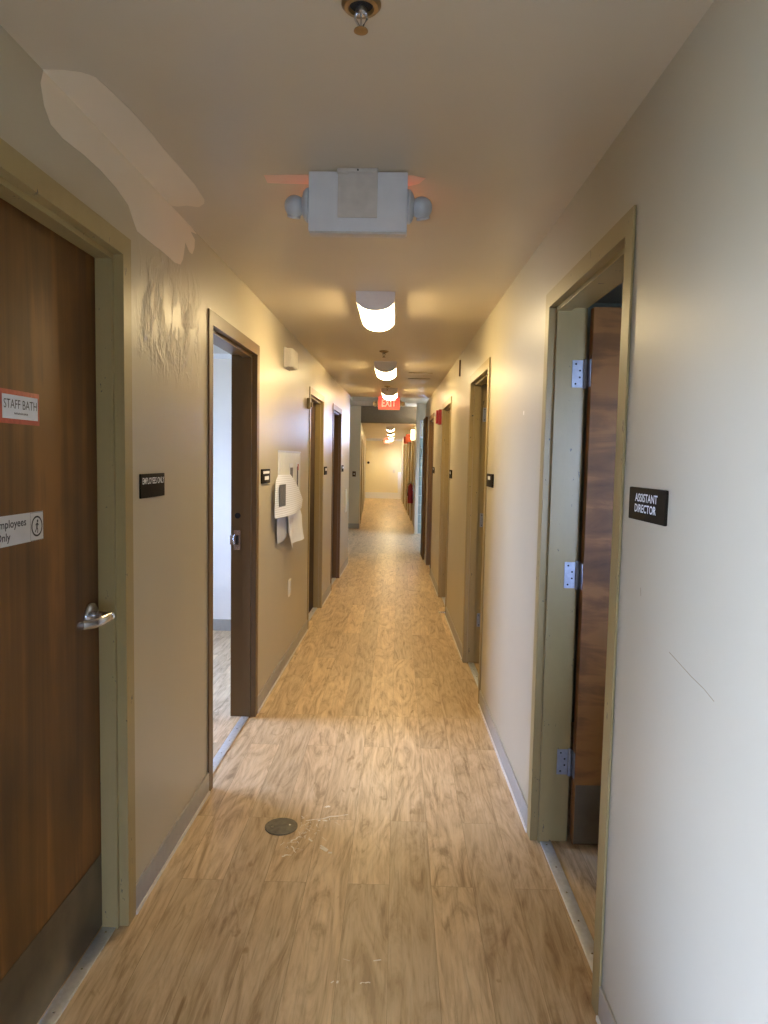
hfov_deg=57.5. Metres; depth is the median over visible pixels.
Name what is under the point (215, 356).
trim
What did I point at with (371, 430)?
ceiling
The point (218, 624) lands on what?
baseboard
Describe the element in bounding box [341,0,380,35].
sprinkler
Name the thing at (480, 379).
door frame
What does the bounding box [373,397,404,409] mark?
exit sign
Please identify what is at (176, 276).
wall
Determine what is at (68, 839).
door
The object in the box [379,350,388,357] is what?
sprinkler
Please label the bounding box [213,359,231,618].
wall
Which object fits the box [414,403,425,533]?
window
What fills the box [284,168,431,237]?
emergency light
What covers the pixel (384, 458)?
wall
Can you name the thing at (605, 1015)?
baseboard
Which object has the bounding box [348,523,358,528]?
baseboard
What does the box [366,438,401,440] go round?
trim
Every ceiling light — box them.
[356,291,395,330]
[374,361,396,379]
[381,388,397,399]
[386,426,394,431]
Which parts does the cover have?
lid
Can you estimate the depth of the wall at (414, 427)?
20.12 m
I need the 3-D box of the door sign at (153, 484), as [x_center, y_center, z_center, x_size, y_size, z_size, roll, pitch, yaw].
[-0.804,-0.093,2.434,0.007,0.082,0.225,1,4,2]
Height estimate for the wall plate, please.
0.125 m
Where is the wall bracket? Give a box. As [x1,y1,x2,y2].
[307,398,312,408]
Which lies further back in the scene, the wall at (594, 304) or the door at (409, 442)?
the door at (409, 442)
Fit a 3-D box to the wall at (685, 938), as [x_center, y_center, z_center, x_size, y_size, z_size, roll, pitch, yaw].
[0.696,-0.002,4.425,0.127,2.456,14.052,1,4,0]
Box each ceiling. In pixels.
[0,0,713,397]
[350,397,428,406]
[361,423,415,438]
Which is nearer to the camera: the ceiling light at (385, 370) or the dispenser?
the dispenser
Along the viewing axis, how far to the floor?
2.66 m
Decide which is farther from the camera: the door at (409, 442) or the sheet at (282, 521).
the door at (409, 442)
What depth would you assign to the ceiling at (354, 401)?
14.08 m
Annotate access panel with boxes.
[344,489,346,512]
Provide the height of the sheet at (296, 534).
0.260 m
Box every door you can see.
[0,138,135,1023]
[208,308,259,790]
[307,387,324,628]
[330,403,341,587]
[360,437,362,523]
[362,450,363,511]
[403,444,404,503]
[406,444,407,509]
[408,442,410,514]
[410,440,413,520]
[426,413,433,567]
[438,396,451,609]
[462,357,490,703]
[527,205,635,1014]
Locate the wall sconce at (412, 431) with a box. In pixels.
[411,430,414,439]
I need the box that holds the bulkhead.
[361,406,416,423]
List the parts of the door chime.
plate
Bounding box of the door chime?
[284,347,297,370]
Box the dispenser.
[275,475,302,517]
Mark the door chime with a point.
(290, 355)
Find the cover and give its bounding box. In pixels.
[265,818,297,835]
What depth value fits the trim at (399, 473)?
27.47 m
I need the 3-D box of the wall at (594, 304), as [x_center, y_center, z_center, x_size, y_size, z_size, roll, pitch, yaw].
[2.145,0.169,2.527,2.800,2.456,3.300,1,4,1]
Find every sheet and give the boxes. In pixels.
[277,516,286,543]
[288,510,303,547]
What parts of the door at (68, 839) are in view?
panel, kick plate, lever handle, lever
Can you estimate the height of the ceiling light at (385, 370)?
0.106 m
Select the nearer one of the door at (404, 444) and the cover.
the cover
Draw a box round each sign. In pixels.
[0,388,38,425]
[139,473,164,498]
[261,469,269,483]
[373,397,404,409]
[382,438,392,442]
[406,434,411,441]
[486,473,493,487]
[628,487,668,525]
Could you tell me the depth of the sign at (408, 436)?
18.08 m
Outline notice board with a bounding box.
[278,450,300,533]
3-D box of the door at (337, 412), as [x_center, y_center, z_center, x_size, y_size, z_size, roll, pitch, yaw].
[-0.650,-0.192,8.526,0.150,2.165,1.000,1,4,2]
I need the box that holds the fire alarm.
[435,409,441,424]
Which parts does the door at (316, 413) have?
panel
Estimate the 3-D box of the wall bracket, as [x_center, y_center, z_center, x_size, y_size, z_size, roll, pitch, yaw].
[-0.636,-0.933,6.021,0.046,0.090,0.060,1,4,1]
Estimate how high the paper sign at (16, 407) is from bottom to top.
0.082 m
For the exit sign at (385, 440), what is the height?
0.188 m
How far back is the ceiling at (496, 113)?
1.89 m
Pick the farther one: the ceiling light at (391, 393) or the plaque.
the ceiling light at (391, 393)
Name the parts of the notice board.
rail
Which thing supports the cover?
on the floor
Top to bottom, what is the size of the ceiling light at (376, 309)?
0.106 m
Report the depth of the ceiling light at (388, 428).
17.09 m
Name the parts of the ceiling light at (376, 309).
rail, rail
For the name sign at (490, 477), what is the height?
0.078 m
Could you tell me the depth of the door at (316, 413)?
7.09 m
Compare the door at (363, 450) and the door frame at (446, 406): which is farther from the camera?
the door at (363, 450)
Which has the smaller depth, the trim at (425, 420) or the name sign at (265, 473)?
the name sign at (265, 473)
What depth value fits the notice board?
5.08 m
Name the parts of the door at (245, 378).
strike plate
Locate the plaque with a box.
[0,511,43,547]
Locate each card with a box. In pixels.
[289,463,292,476]
[296,463,298,485]
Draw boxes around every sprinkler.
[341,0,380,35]
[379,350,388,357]
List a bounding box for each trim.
[213,353,231,358]
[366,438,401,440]
[397,472,400,498]
[420,417,427,559]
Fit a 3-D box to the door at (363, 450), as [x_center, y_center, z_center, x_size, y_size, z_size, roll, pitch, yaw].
[-0.683,-1.076,20.794,0.150,2.080,1.001,1,4,-1]
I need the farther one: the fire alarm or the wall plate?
the fire alarm
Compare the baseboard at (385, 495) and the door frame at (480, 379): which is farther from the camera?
the baseboard at (385, 495)
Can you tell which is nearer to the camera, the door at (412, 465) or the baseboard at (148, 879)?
the baseboard at (148, 879)
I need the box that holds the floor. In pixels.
[37,498,597,1023]
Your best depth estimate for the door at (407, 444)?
21.30 m
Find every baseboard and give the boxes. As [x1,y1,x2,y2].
[136,557,348,914]
[213,619,230,630]
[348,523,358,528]
[365,492,397,498]
[424,554,616,1023]
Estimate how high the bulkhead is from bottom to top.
0.365 m
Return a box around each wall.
[0,25,349,881]
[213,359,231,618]
[348,406,360,523]
[359,424,365,526]
[365,441,401,492]
[401,422,422,526]
[425,0,767,1023]
[571,303,621,721]
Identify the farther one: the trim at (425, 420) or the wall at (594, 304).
the trim at (425, 420)
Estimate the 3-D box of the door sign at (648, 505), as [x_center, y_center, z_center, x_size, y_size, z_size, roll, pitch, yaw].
[0.626,-0.016,1.666,0.009,0.080,0.230,1,4,0]
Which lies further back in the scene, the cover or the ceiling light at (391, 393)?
the ceiling light at (391, 393)
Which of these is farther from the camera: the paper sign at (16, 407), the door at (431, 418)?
the door at (431, 418)
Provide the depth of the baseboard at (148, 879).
2.88 m
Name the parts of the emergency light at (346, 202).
plate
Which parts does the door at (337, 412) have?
panel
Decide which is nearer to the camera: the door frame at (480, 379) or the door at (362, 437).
the door frame at (480, 379)
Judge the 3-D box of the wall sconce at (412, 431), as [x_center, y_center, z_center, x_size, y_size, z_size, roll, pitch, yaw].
[0.674,-1.786,16.201,0.096,0.240,0.120,1,4,1]
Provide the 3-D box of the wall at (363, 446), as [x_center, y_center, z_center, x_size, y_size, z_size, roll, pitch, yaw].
[-0.690,-1.297,21.630,0.126,2.395,12.108,1,4,-1]
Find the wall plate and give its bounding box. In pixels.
[288,578,290,596]
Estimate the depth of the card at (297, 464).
5.47 m
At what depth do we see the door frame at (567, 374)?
2.74 m
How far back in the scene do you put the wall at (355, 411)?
15.43 m
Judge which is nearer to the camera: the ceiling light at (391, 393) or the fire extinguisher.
the ceiling light at (391, 393)
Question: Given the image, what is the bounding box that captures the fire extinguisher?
[407,481,413,502]
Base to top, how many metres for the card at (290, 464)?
0.140 m
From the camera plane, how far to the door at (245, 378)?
4.05 m

